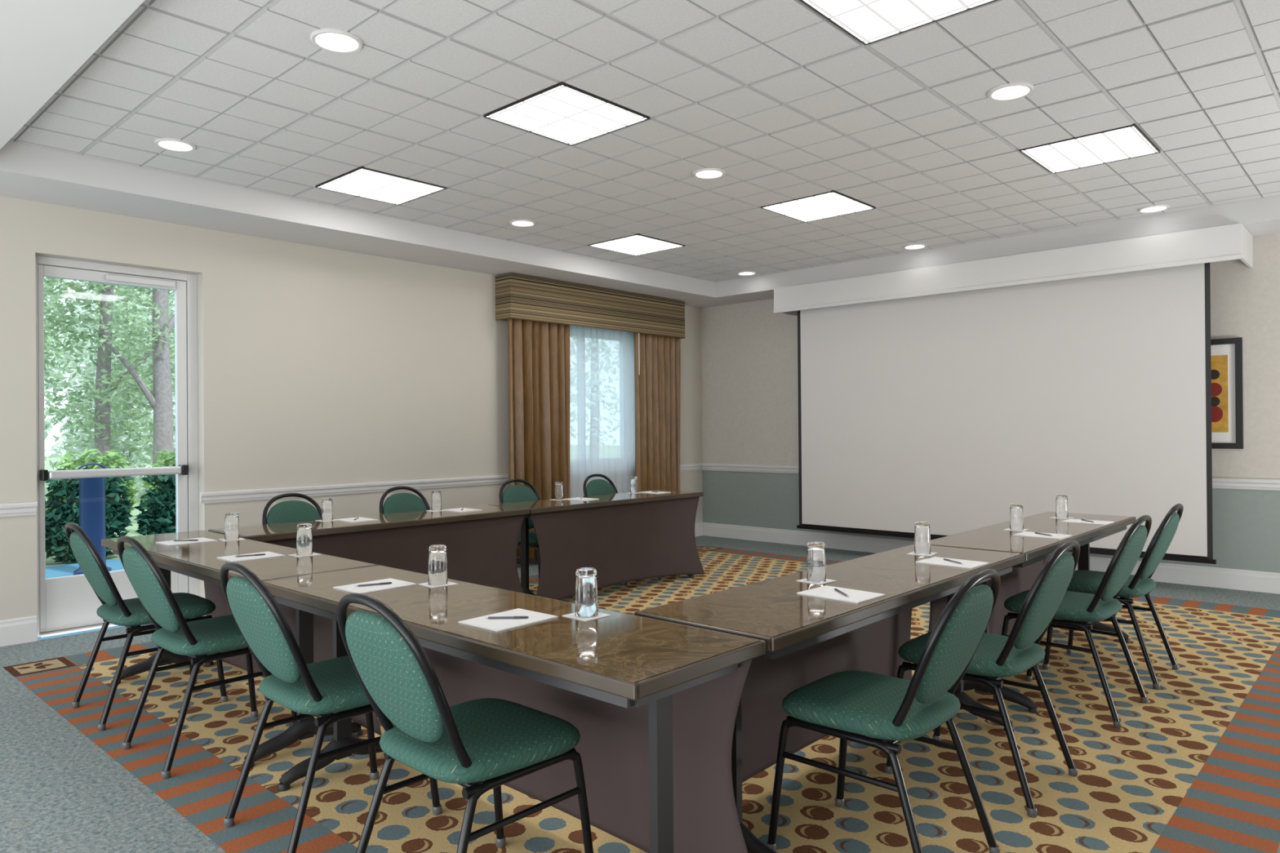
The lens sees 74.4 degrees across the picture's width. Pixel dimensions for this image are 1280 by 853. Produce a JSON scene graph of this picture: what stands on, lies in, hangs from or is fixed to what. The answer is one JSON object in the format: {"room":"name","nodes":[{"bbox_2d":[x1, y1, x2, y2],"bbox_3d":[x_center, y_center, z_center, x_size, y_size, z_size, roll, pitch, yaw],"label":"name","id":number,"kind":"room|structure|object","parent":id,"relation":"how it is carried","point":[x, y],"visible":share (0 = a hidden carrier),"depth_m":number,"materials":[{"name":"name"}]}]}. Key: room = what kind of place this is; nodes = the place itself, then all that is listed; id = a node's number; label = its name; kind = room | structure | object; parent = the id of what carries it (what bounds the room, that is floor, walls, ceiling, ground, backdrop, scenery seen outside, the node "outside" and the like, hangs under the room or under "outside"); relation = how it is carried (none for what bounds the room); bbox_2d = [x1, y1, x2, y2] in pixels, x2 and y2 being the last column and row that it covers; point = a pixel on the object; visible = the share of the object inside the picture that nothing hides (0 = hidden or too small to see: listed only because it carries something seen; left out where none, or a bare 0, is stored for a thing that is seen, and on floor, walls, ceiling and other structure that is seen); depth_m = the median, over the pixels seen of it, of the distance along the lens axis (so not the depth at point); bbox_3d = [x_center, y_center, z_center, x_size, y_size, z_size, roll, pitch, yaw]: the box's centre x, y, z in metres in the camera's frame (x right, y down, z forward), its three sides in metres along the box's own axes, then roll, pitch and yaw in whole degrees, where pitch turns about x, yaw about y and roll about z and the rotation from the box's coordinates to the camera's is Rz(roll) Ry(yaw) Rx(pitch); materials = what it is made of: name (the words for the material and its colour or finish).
{"room":"conference room","nodes":[
{"label":"conference room","id":0,"kind":"room"},
{"bbox_2d":[0,195,702,620],"bbox_3d":[-2.562,-0.162,6.804,0.220,3.000,9.550,-1,0,43],"label":"wall","id":1,"kind":"structure","parent":0,"point":[317,366],"depth_m":6.55,"materials":[{"name":"beige paint"}]},
{"bbox_2d":[0,502,37,517],"bbox_3d":[-4.737,0.517,4.242,0.036,0.082,2.830,-1,0,43],"label":"trim","id":2,"kind":"structure","parent":1,"relation":"attached to","point":[24,508],"depth_m":5.21,"materials":[{"name":"white paint"}]},
{"bbox_2d":[35,255,199,637],"bbox_3d":[-3.536,0.123,5.742,0.140,2.440,0.995,-1,0,43],"label":"door","id":3,"kind":"structure","parent":1,"relation":"in","point":[68,604],"depth_m":5.74,"materials":[{"name":"white metal"}]},
{"bbox_2d":[0,522,702,647],"bbox_3d":[-2.470,1.258,6.713,0.018,0.158,9.530,-1,0,43],"label":"baseboard","id":4,"kind":"structure","parent":1,"relation":"attached to","point":[15,631],"depth_m":5.22,"materials":[{"name":"white paint"}]},
{"bbox_2d":[200,463,702,503],"bbox_3d":[-1.187,0.499,8.103,0.036,0.082,5.720,-1,0,43],"label":"trim","id":5,"kind":"structure","parent":1,"relation":"attached to","point":[208,497],"depth_m":6.85,"materials":[{"name":"white paint"}]},
{"bbox_2d":[495,273,685,338],"bbox_3d":[-0.422,-1.214,8.805,0.242,0.418,2.546,-1,0,43],"label":"valance","id":6,"kind":"object","parent":1,"relation":"in","point":[517,296],"depth_m":8.49,"materials":[{"name":"fabric"}]},
{"bbox_2d":[507,318,570,564],"bbox_3d":[-0.966,0.074,8.156,0.140,2.450,0.783,-1,0,43],"label":"curtain","id":7,"kind":"object","parent":6,"relation":"hanging from","point":[539,352],"visible":0.67,"depth_m":8.12,"materials":[{"name":"brown fabric"}]},
{"bbox_2d":[569,324,635,497],"bbox_3d":[-0.444,0.081,8.846,0.028,2.430,1.181,-1,0,43],"label":"sheer curtain","id":8,"kind":"object","parent":6,"relation":"hanging from","point":[602,378],"visible":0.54,"depth_m":8.88,"materials":[{"name":"white fabric"}]},
{"bbox_2d":[633,332,680,491],"bbox_3d":[0.196,0.068,9.425,0.104,2.450,0.760,-1,0,41],"label":"curtain","id":9,"kind":"object","parent":6,"relation":"hanging from","point":[658,384],"visible":0.71,"depth_m":9.39,"materials":[{"name":"brown fabric"}]},
{"bbox_2d":[0,0,1279,307],"bbox_3d":[0.739,-1.601,3.762,8.780,0.290,9.550,-1,0,43],"label":"ceiling","id":10,"kind":"structure","parent":0,"point":[774,95],"depth_m":4.52,"materials":[{"name":"tile"}]},
{"bbox_2d":[154,137,195,151],"bbox_3d":[-2.630,-1.593,4.774,0.208,0.015,0.208,-1,0,43],"label":"recessed light","id":11,"kind":"object","parent":10,"relation":"in","point":[169,144],"visible":1,"depth_m":4.76,"materials":[{"name":"white paint"}]},
{"bbox_2d":[310,28,363,53],"bbox_3d":[-1.264,-1.607,3.519,0.208,0.015,0.208,-1,0,43],"label":"recessed light","id":12,"kind":"object","parent":10,"relation":"in","point":[333,40],"visible":1,"depth_m":3.51,"materials":[{"name":"white paint"}]},
{"bbox_2d":[315,165,446,204],"bbox_3d":[-1.735,-1.607,5.656,0.605,0.014,0.622,-1,0,43],"label":"recessed light","id":13,"kind":"object","parent":10,"relation":"in","point":[362,181],"visible":1,"depth_m":5.63,"materials":[{"name":"white plastic"}]},
{"bbox_2d":[509,218,535,226],"bbox_3d":[-0.924,-1.602,6.643,0.208,0.015,0.208,-1,0,43],"label":"recessed light","id":14,"kind":"object","parent":10,"relation":"in","point":[518,223],"visible":1,"depth_m":6.63,"materials":[{"name":"white paint"}]},
{"bbox_2d":[483,81,649,145],"bbox_3d":[-0.380,-1.621,4.411,0.605,0.014,0.622,-1,0,43],"label":"recessed light","id":15,"kind":"object","parent":10,"relation":"in","point":[562,112],"visible":1,"depth_m":4.38,"materials":[{"name":"white plastic"}]},
{"bbox_2d":[587,233,684,255],"bbox_3d":[-0.029,-1.615,7.511,0.605,0.014,0.622,-1,0,43],"label":"recessed light","id":16,"kind":"object","parent":10,"relation":"in","point":[637,244],"visible":1,"depth_m":7.49,"materials":[{"name":"white plastic"}]},
{"bbox_2d":[693,167,725,179],"bbox_3d":[0.441,-1.616,5.388,0.208,0.015,0.208,-1,0,43],"label":"recessed light","id":17,"kind":"object","parent":10,"relation":"in","point":[707,173],"visible":1,"depth_m":5.37,"materials":[{"name":"white paint"}]},
{"bbox_2d":[737,271,756,275],"bbox_3d":[1.123,-1.613,8.877,0.208,0.015,0.208,-1,0,43],"label":"recessed light","id":18,"kind":"object","parent":10,"relation":"in","point":[744,273],"visible":1,"depth_m":8.85,"materials":[{"name":"white paint"}]},
{"bbox_2d":[760,190,875,222],"bbox_3d":[1.325,-1.629,6.266,0.605,0.014,0.622,-1,0,43],"label":"recessed light","id":19,"kind":"object","parent":10,"relation":"in","point":[833,203],"visible":1,"depth_m":6.24,"materials":[{"name":"white plastic"}]},
{"bbox_2d":[800,0,996,44],"bbox_3d":[0.974,-1.635,3.166,0.605,0.014,0.622,-1,0,43],"label":"recessed light","id":20,"kind":"object","parent":10,"relation":"in","point":[868,21],"visible":1,"depth_m":3.33,"materials":[{"name":"white plastic"}]},
{"bbox_2d":[902,243,927,249],"bbox_3d":[2.485,-1.627,7.625,0.208,0.015,0.208,-1,0,43],"label":"recessed light","id":21,"kind":"object","parent":10,"relation":"in","point":[911,246],"visible":1,"depth_m":7.62,"materials":[{"name":"white paint"}]},
{"bbox_2d":[987,82,1034,101],"bbox_3d":[1.804,-1.630,4.107,0.208,0.015,0.208,-1,0,43],"label":"recessed light","id":22,"kind":"object","parent":10,"relation":"in","point":[1014,91],"visible":1,"depth_m":4.10,"materials":[{"name":"white paint"}]},
{"bbox_2d":[1019,123,1160,173],"bbox_3d":[2.680,-1.643,5.021,0.605,0.014,0.622,-1,0,43],"label":"recessed light","id":23,"kind":"object","parent":10,"relation":"in","point":[1126,142],"visible":1,"depth_m":5.00,"materials":[{"name":"white plastic"}]},
{"bbox_2d":[1137,204,1169,213],"bbox_3d":[3.868,-1.641,6.352,0.208,0.015,0.208,-1,0,43],"label":"recessed light","id":24,"kind":"object","parent":10,"relation":"in","point":[1154,208],"visible":1,"depth_m":6.34,"materials":[{"name":"white paint"}]},
{"bbox_2d":[0,535,1279,852],"bbox_3d":[0.762,1.303,3.754,8.780,0.002,9.550,-1,0,43],"label":"floor","id":25,"kind":"structure","parent":0,"point":[1194,767],"depth_m":3.23,"materials":[{"name":"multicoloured carpet"}]},
{"bbox_2d":[64,522,227,731],"bbox_3d":[-2.358,0.880,4.009,0.476,0.898,0.604,-1,0,44],"label":"banquet chair","id":26,"kind":"object","parent":25,"relation":"on","point":[131,614],"visible":0.83,"depth_m":3.83,"materials":[{"name":"green fabric"}]},
{"bbox_2d":[116,535,298,779],"bbox_3d":[-1.798,0.874,3.494,0.476,0.898,0.604,-1,0,42],"label":"banquet chair","id":27,"kind":"object","parent":25,"relation":"on","point":[197,639],"visible":0.88,"depth_m":3.33,"materials":[{"name":"green fabric"}]},
{"bbox_2d":[101,530,381,768],"bbox_3d":[-1.961,0.956,3.996,1.924,0.740,0.522,-1,0,43],"label":"folding table","id":28,"kind":"object","parent":25,"relation":"on","point":[313,633],"visible":0.37,"depth_m":3.75,"materials":[{"name":"brown laminate"}]},
{"bbox_2d":[155,537,217,546],"bbox_3d":[-2.314,0.587,4.304,0.176,0.004,0.230,-1,0,40],"label":"notepad","id":29,"kind":"object","parent":28,"relation":"on","point":[170,543],"visible":0.93,"depth_m":4.28,"materials":[{"name":"white paper"}]},
{"bbox_2d":[218,537,244,541],"bbox_3d":[-2.120,0.587,4.384,0.104,0.002,0.104,0,0,-40],"label":"coaster","id":30,"kind":"object","parent":28,"relation":"on","point":[239,539],"visible":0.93,"depth_m":4.36,"materials":[{"name":"white paper"}]},
{"bbox_2d":[224,511,239,540],"bbox_3d":[-2.121,0.516,4.385,0.069,0.139,0.069,-1,0,43],"label":"water glass","id":31,"kind":"object","parent":30,"relation":"on","point":[232,522],"visible":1,"depth_m":4.36,"materials":[{"name":"clear glass"}]},
{"bbox_2d":[216,551,285,562],"bbox_3d":[-1.736,0.581,3.767,0.176,0.004,0.230,-1,0,43],"label":"notepad","id":32,"kind":"object","parent":28,"relation":"on","point":[268,554],"visible":1,"depth_m":3.74,"materials":[{"name":"white paper"}]},
{"bbox_2d":[288,552,320,557],"bbox_3d":[-1.519,0.581,3.820,0.104,0.002,0.104,-1,0,41],"label":"coaster","id":33,"kind":"object","parent":28,"relation":"on","point":[313,553],"visible":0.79,"depth_m":3.79,"materials":[{"name":"white paper"}]},
{"bbox_2d":[296,523,312,555],"bbox_3d":[-1.519,0.510,3.820,0.069,0.139,0.069,-1,0,43],"label":"water glass","id":34,"kind":"object","parent":33,"relation":"on","point":[304,536],"visible":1,"depth_m":3.79,"materials":[{"name":"clear glass"}]},
{"bbox_2d":[262,493,321,524],"bbox_3d":[-2.071,0.881,5.292,0.604,0.898,0.476,-1,0,44],"label":"banquet chair","id":35,"kind":"object","parent":25,"relation":"on","point":[290,511],"visible":0.17,"depth_m":5.44,"materials":[{"name":"green fabric"}]},
{"bbox_2d":[219,562,441,852],"bbox_3d":[-1.040,0.866,2.797,0.476,0.898,0.604,-1,0,44],"label":"banquet chair","id":36,"kind":"object","parent":25,"relation":"on","point":[319,690],"visible":0.86,"depth_m":2.63,"materials":[{"name":"green fabric"}]},
{"bbox_2d":[208,505,529,593],"bbox_3d":[-1.625,0.957,5.401,0.522,0.740,1.969,-1,0,43],"label":"folding table","id":37,"kind":"object","parent":25,"relation":"on","point":[482,545],"visible":0.4,"depth_m":5.41,"materials":[{"name":"brown laminate"}]},
{"bbox_2d":[315,519,337,521],"bbox_3d":[-1.958,0.588,5.281,0.104,0.002,0.104,-1,0,40],"label":"coaster","id":38,"kind":"object","parent":37,"relation":"on","point":[333,519],"visible":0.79,"depth_m":5.27,"materials":[{"name":"white paper"}]},
{"bbox_2d":[321,497,333,520],"bbox_3d":[-1.958,0.517,5.281,0.069,0.139,0.069,-1,0,43],"label":"water glass","id":39,"kind":"object","parent":38,"relation":"on","point":[326,503],"visible":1,"depth_m":5.25,"materials":[{"name":"clear glass"}]},
{"bbox_2d":[333,516,378,522],"bbox_3d":[-1.782,0.585,5.295,0.230,0.004,0.176,-1,0,43],"label":"notepad","id":40,"kind":"object","parent":37,"relation":"on","point":[351,519],"visible":1,"depth_m":5.28,"materials":[{"name":"white paper"}]},
{"bbox_2d":[441,507,482,512],"bbox_3d":[-1.240,0.583,5.884,0.230,0.004,0.176,-1,0,43],"label":"notepad","id":41,"kind":"object","parent":37,"relation":"on","point":[464,509],"visible":0.86,"depth_m":5.87,"materials":[{"name":"white paper"}]},
{"bbox_3d":[-1.416,0.585,5.870,0.104,0.002,0.104,-1,0,41],"label":"coaster","id":42,"kind":"object","parent":37,"relation":"on","visible":0},
{"bbox_2d":[431,490,441,511],"bbox_3d":[-1.417,0.515,5.870,0.069,0.139,0.069,-1,0,43],"label":"water glass","id":43,"kind":"object","parent":42,"relation":"on","point":[436,505],"visible":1,"depth_m":5.84,"materials":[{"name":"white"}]},
{"bbox_2d":[379,486,430,514],"bbox_3d":[-1.516,0.878,5.895,0.604,0.898,0.476,-1,0,43],"label":"banquet chair","id":44,"kind":"object","parent":25,"relation":"on","point":[398,502],"visible":0.22,"depth_m":6.04,"materials":[{"name":"green fabric"}]},
{"bbox_2d":[337,593,593,852],"bbox_3d":[-0.481,0.861,2.283,0.476,0.898,0.604,-1,0,43],"label":"banquet chair","id":45,"kind":"object","parent":25,"relation":"on","point":[497,742],"visible":1,"depth_m":2.15,"materials":[{"name":"green fabric"}]},
{"bbox_2d":[262,565,765,852],"bbox_3d":[-0.540,0.941,2.689,1.924,0.740,0.522,-1,0,43],"label":"folding table","id":46,"kind":"object","parent":25,"relation":"on","point":[652,704],"visible":0.62,"depth_m":2.37,"materials":[{"name":"brown laminate"}]},
{"bbox_2d":[333,577,417,594],"bbox_3d":[-0.951,0.573,3.032,0.176,0.004,0.230,-1,0,42],"label":"notepad","id":47,"kind":"object","parent":46,"relation":"on","point":[395,584],"visible":0.93,"depth_m":3.01,"materials":[{"name":"white paper"}]},
{"bbox_2d":[355,582,391,586],"bbox_3d":[-0.957,0.567,3.029,0.129,0.007,0.007,0,0,-26],"label":"pen","id":48,"kind":"object","parent":47,"relation":"on","point":[385,583],"visible":1,"depth_m":3.03,"materials":[{"name":"grey plastic"}]},
{"bbox_2d":[417,581,457,587],"bbox_3d":[-0.734,0.572,3.065,0.104,0.002,0.104,0,0,-43],"label":"coaster","id":49,"kind":"object","parent":46,"relation":"on","point":[448,584],"visible":0.64,"depth_m":3.04,"materials":[{"name":"white paper"}]},
{"bbox_2d":[428,544,447,585],"bbox_3d":[-0.735,0.502,3.065,0.069,0.139,0.069,-1,0,43],"label":"water glass","id":50,"kind":"object","parent":49,"relation":"on","point":[437,558],"visible":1,"depth_m":3.04,"materials":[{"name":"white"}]},
{"bbox_2d":[457,608,558,631],"bbox_3d":[-0.386,0.567,2.478,0.176,0.004,0.230,-1,0,41],"label":"notepad","id":51,"kind":"object","parent":46,"relation":"on","point":[493,624],"visible":1,"depth_m":2.46,"materials":[{"name":"white paper"}]},
{"bbox_2d":[484,616,528,618],"bbox_3d":[-0.392,0.561,2.478,0.129,0.007,0.007,0,0,-1],"label":"pen","id":52,"kind":"object","parent":51,"relation":"on","point":[490,617],"visible":1,"depth_m":2.48,"materials":[{"name":"grey plastic"}]},
{"bbox_2d":[562,612,611,621],"bbox_3d":[-0.160,0.567,2.527,0.104,0.002,0.104,-1,0,44],"label":"coaster","id":53,"kind":"object","parent":46,"relation":"on","point":[572,615],"visible":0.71,"depth_m":2.51,"materials":[{"name":"white paper"}]},
{"bbox_2d":[575,567,598,617],"bbox_3d":[-0.160,0.496,2.528,0.069,0.139,0.069,-1,0,43],"label":"water glass","id":54,"kind":"object","parent":53,"relation":"on","point":[586,584],"visible":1,"depth_m":2.50,"materials":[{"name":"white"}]},
{"bbox_2d":[499,479,540,577],"bbox_3d":[-0.805,0.875,6.669,0.604,0.898,0.476,-1,0,44],"label":"banquet chair","id":55,"kind":"object","parent":25,"relation":"on","point":[514,493],"visible":0.3,"depth_m":6.77,"materials":[{"name":"green fabric"}]},
{"bbox_2d":[488,489,704,600],"bbox_3d":[-0.285,0.950,6.858,0.522,0.740,1.969,-1,0,43],"label":"folding table","id":56,"kind":"object","parent":25,"relation":"on","point":[626,537],"visible":0.9,"depth_m":6.65,"materials":[{"name":"brown laminate"}]},
{"bbox_3d":[-0.645,0.581,6.709,0.104,0.002,0.104,-1,0,38],"label":"coaster","id":57,"kind":"object","parent":56,"relation":"on","visible":0},
{"bbox_2d":[554,481,563,499],"bbox_3d":[-0.645,0.511,6.709,0.069,0.139,0.069,-1,0,43],"label":"water glass","id":58,"kind":"object","parent":57,"relation":"on","point":[558,491],"visible":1,"depth_m":6.68,"materials":[{"name":"white"}]},
{"bbox_3d":[-0.049,0.578,7.357,0.104,0.002,0.104,-1,0,41],"label":"coaster","id":59,"kind":"object","parent":56,"relation":"on","visible":0},
{"bbox_2d":[630,476,638,493],"bbox_3d":[-0.050,0.508,7.357,0.069,0.139,0.069,-1,0,43],"label":"water glass","id":60,"kind":"object","parent":59,"relation":"on","point":[633,482],"visible":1,"depth_m":7.33,"materials":[{"name":"white"}]},
{"bbox_2d":[582,474,662,586],"bbox_3d":[-0.182,0.871,7.346,0.604,0.898,0.476,-1,0,44],"label":"banquet chair","id":61,"kind":"object","parent":25,"relation":"on","point":[596,486],"visible":0.25,"depth_m":7.49,"materials":[{"name":"green fabric"}]},
{"bbox_2d":[634,544,1025,852],"bbox_3d":[0.832,0.932,3.142,0.522,0.740,1.969,-1,0,43],"label":"folding table","id":62,"kind":"object","parent":25,"relation":"on","point":[808,639],"visible":0.44,"depth_m":3.00,"materials":[{"name":"brown laminate"}]},
{"bbox_2d":[795,578,836,584],"bbox_3d":[0.642,0.562,3.071,0.104,0.002,0.104,0,0,-42],"label":"coaster","id":63,"kind":"object","parent":62,"relation":"on","point":[805,580],"visible":0.64,"depth_m":3.05,"materials":[{"name":"white paper"}]},
{"bbox_2d":[806,541,826,582],"bbox_3d":[0.642,0.491,3.071,0.069,0.139,0.069,-1,0,43],"label":"water glass","id":64,"kind":"object","parent":63,"relation":"on","point":[815,566],"visible":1,"depth_m":3.04,"materials":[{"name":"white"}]},
{"bbox_2d":[796,585,885,603],"bbox_3d":[0.671,0.560,2.817,0.230,0.004,0.176,-1,0,45],"label":"notepad","id":65,"kind":"object","parent":62,"relation":"on","point":[824,592],"visible":1,"depth_m":2.80,"materials":[{"name":"white paper"}]},
{"bbox_2d":[906,551,938,555],"bbox_3d":[1.242,0.558,3.706,0.104,0.002,0.104,-1,0,38],"label":"coaster","id":66,"kind":"object","parent":62,"relation":"on","point":[912,553],"visible":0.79,"depth_m":3.68,"materials":[{"name":"white paper"}]},
{"bbox_2d":[914,520,930,554],"bbox_3d":[1.241,0.488,3.707,0.069,0.139,0.069,-1,0,43],"label":"water glass","id":67,"kind":"object","parent":66,"relation":"on","point":[922,530],"visible":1,"depth_m":3.68,"materials":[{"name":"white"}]},
{"bbox_2d":[915,556,989,568],"bbox_3d":[1.277,0.556,3.450,0.230,0.004,0.176,-1,0,45],"label":"notepad","id":68,"kind":"object","parent":62,"relation":"on","point":[968,564],"visible":1,"depth_m":3.43,"materials":[{"name":"white paper"}]},
{"bbox_2d":[765,568,999,852],"bbox_3d":[0.751,0.852,2.547,0.604,0.898,0.476,-1,0,42],"label":"banquet chair","id":69,"kind":"object","parent":25,"relation":"on","point":[851,705],"visible":1,"depth_m":2.43,"materials":[{"name":"green fabric"}]},
{"bbox_2d":[884,540,1079,817],"bbox_3d":[1.285,0.849,3.128,0.604,0.898,0.476,-1,0,43],"label":"banquet chair","id":70,"kind":"object","parent":25,"relation":"on","point":[996,658],"visible":0.85,"depth_m":2.94,"materials":[{"name":"green fabric"}]},
{"bbox_2d":[928,511,1136,713],"bbox_3d":[2.172,0.925,4.599,0.522,0.740,1.969,-1,0,43],"label":"folding table","id":71,"kind":"object","parent":25,"relation":"on","point":[1037,550],"visible":0.32,"depth_m":4.50,"materials":[{"name":"brown laminate"}]},
{"bbox_2d":[1004,528,1030,531],"bbox_3d":[2.024,0.554,4.532,0.104,0.002,0.104,-1,0,40],"label":"coaster","id":72,"kind":"object","parent":71,"relation":"on","point":[1007,529],"visible":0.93,"depth_m":4.51,"materials":[{"name":"white paper"}]},
{"bbox_2d":[1009,502,1023,530],"bbox_3d":[2.023,0.484,4.532,0.069,0.139,0.069,-1,0,43],"label":"water glass","id":73,"kind":"object","parent":72,"relation":"on","point":[1016,515],"visible":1,"depth_m":4.50,"materials":[{"name":"clear glass"}]},
{"bbox_2d":[1013,531,1072,539],"bbox_3d":[2.047,0.552,4.288,0.230,0.004,0.176,-1,0,43],"label":"notepad","id":74,"kind":"object","parent":71,"relation":"on","point":[1029,534],"visible":1,"depth_m":4.27,"materials":[{"name":"white paper"}]},
{"bbox_2d":[1049,516,1074,519],"bbox_3d":[2.551,0.552,5.101,0.104,0.002,0.104,0,0,-40],"label":"coaster","id":75,"kind":"object","parent":71,"relation":"on","point":[1052,517],"visible":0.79,"depth_m":5.08,"materials":[{"name":"white paper"}]},
{"bbox_2d":[1055,493,1068,518],"bbox_3d":[2.551,0.481,5.101,0.069,0.139,0.069,-1,0,43],"label":"water glass","id":76,"kind":"object","parent":75,"relation":"on","point":[1061,500],"visible":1,"depth_m":5.07,"materials":[{"name":"clear glass"}]},
{"bbox_2d":[1060,519,1114,524],"bbox_3d":[2.582,0.550,4.870,0.176,0.004,0.230,0,0,-45],"label":"notepad","id":77,"kind":"object","parent":71,"relation":"on","point":[1075,521],"visible":1,"depth_m":4.84,"materials":[{"name":"white paper"}]},
{"bbox_2d":[993,515,1151,728],"bbox_3d":[2.036,0.845,3.945,0.604,0.898,0.476,-1,0,44],"label":"banquet chair","id":78,"kind":"object","parent":25,"relation":"on","point":[1086,609],"visible":0.8,"depth_m":3.77,"materials":[{"name":"green fabric"}]},
{"bbox_2d":[1042,503,1183,689],"bbox_3d":[2.517,0.843,4.468,0.604,0.898,0.476,-1,0,43],"label":"banquet chair","id":79,"kind":"object","parent":25,"relation":"on","point":[1140,584],"visible":0.83,"depth_m":4.29,"materials":[{"name":"green fabric"}]},
{"bbox_2d":[701,232,1279,573],"bbox_3d":[4.057,-0.213,7.354,9.220,3.000,0.220,-1,0,43],"label":"wall","id":80,"kind":"structure","parent":0,"point":[749,382],"depth_m":9.37,"materials":[{"name":"beige paint"}]},
{"bbox_2d":[702,522,1279,594],"bbox_3d":[3.988,1.208,7.263,8.780,0.158,0.018,-1,0,43],"label":"baseboard","id":81,"kind":"structure","parent":80,"relation":"attached to","point":[1198,575],"depth_m":7.32,"materials":[{"name":"white paint"}]},
{"bbox_2d":[702,463,1279,490],"bbox_3d":[3.976,0.456,7.258,8.780,0.082,0.036,-1,0,43],"label":"trim","id":82,"kind":"structure","parent":80,"relation":"attached to","point":[1226,483],"depth_m":6.71,"materials":[{"name":"white paint"}]},
{"bbox_2d":[796,262,1216,564],"bbox_3d":[2.990,-0.140,7.581,3.660,2.371,0.077,-1,0,43],"label":"projection screen","id":83,"kind":"object","parent":80,"relation":"hanging from","point":[948,411],"visible":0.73,"depth_m":7.31,"materials":[{"name":"fabric"}]},
{"bbox_2d":[773,222,1253,315],"bbox_3d":[3.079,-1.333,7.692,4.020,0.257,0.598,-1,0,43],"label":"projector screen housing","id":84,"kind":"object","parent":80,"relation":"attached to","point":[1229,242],"depth_m":7.08,"materials":[{"name":"white paint"}]},
{"bbox_2d":[1210,337,1243,448],"bbox_3d":[4.446,-0.258,6.825,0.704,0.870,0.029,-1,0,43],"label":"framed picture","id":85,"kind":"object","parent":80,"relation":"attached to","point":[1226,354],"visible":0.43,"depth_m":6.65,"materials":[{"name":"paper"}]},
{"bbox_2d":[1210,355,1228,432],"bbox_3d":[4.448,-0.258,6.827,0.516,0.610,0.003,-1,0,43],"label":"artwork","id":86,"kind":"object","parent":85,"relation":"attached to","point":[1220,363],"depth_m":6.69},
{"label":"outside","id":87,"kind":"structure","parent":0,"visible":0},
{"bbox_2d":[44,455,152,566],"bbox_3d":[-15.598,1.638,34.728,50.000,0.150,70.000,-1,0,43],"label":"ground","id":88,"kind":"structure","parent":87,"point":[50,562],"depth_m":13.48,"materials":[{"name":"green plant"}]},
{"bbox_2d":[43,276,68,430],"bbox_3d":[-7.599,-0.893,9.574,1.278,4.698,1.911,-1,0,43],"label":"tree","id":89,"kind":"object","parent":88,"relation":"on","point":[51,339],"visible":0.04,"depth_m":10.00,"materials":[{"name":"green plant"}]},
{"bbox_2d":[44,277,90,462],"bbox_3d":[-11.171,-1.334,14.335,2.110,5.722,3.205,-1,0,43],"label":"tree","id":90,"kind":"object","parent":88,"relation":"on","point":[51,385],"visible":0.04,"depth_m":14.93,"materials":[{"name":"green plant"}]},
{"bbox_2d":[44,466,134,564],"bbox_3d":[-5.822,0.923,8.867,0.657,1.031,0.923,-1,0,43],"label":"shrub","id":91,"kind":"object","parent":88,"relation":"on","point":[117,507],"visible":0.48,"depth_m":8.70,"materials":[{"name":"green plant"}]},
{"bbox_2d":[44,448,139,513],"bbox_3d":[-6.321,0.835,9.751,0.719,1.187,0.950,-1,0,43],"label":"shrub","id":92,"kind":"object","parent":88,"relation":"on","point":[71,464],"visible":0.16,"depth_m":9.74,"materials":[{"name":"green plant"}]},
{"bbox_2d":[43,277,175,468],"bbox_3d":[-8.112,-1.293,12.233,1.611,5.508,2.685,-1,0,43],"label":"tree","id":93,"kind":"object","parent":88,"relation":"on","point":[103,430],"visible":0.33,"depth_m":12.23,"materials":[{"name":"green plant"}]},
{"bbox_2d":[44,284,175,489],"bbox_3d":[-11.359,-1.253,18.586,3.277,5.609,2.076,0,0,-33],"label":"tree","id":94,"kind":"object","parent":88,"relation":"on","point":[79,450],"visible":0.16,"depth_m":18.13,"materials":[{"name":"green plant"}]},
{"bbox_2d":[45,288,175,476],"bbox_3d":[-14.209,-1.243,22.871,3.261,5.628,2.074,0,0,-27],"label":"tree","id":95,"kind":"object","parent":88,"relation":"on","point":[79,307],"visible":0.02,"depth_m":22.31,"materials":[{"name":"green plant"}]},
{"bbox_2d":[80,280,174,466],"bbox_3d":[-6.236,-1.519,11.141,2.095,5.921,1.674,0,0,-39],"label":"tree","id":96,"kind":"object","parent":88,"relation":"on","point":[160,326],"visible":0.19,"depth_m":11.03,"materials":[{"name":"green plant"}]},
{"bbox_2d":[111,288,175,496],"bbox_3d":[-8.886,-1.325,16.877,3.325,5.692,2.042,0,0,-37],"label":"tree","id":97,"kind":"object","parent":88,"relation":"on","point":[171,296],"visible":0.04,"depth_m":16.21,"materials":[{"name":"green plant"}]},
{"bbox_2d":[133,474,176,535],"bbox_3d":[-5.219,0.921,9.536,0.653,1.035,0.943,-1,0,43],"label":"shrub","id":98,"kind":"object","parent":88,"relation":"on","point":[159,517],"visible":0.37,"depth_m":9.30,"materials":[{"name":"green plant"}]},
{"bbox_2d":[138,448,175,510],"bbox_3d":[-5.667,0.837,10.453,0.693,1.176,0.930,-1,0,43],"label":"shrub","id":99,"kind":"object","parent":88,"relation":"on","point":[166,459],"visible":0.08,"depth_m":10.25,"materials":[{"name":"green plant"}]},
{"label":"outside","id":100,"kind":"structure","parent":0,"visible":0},
{"bbox_2d":[37,559,124,640],"bbox_3d":[-2.376,1.394,9.663,3.400,0.060,17.000,-1,0,43],"label":"terrace","id":101,"kind":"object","parent":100,"point":[67,570],"depth_m":8.09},
{"bbox_2d":[73,462,111,575],"bbox_3d":[-5.168,0.861,7.962,0.300,1.040,0.300,-1,0,43],"label":"bollard","id":102,"kind":"object","parent":101,"relation":"on","point":[91,490],"visible":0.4,"depth_m":7.88,"materials":[{"name":"blue metal"}]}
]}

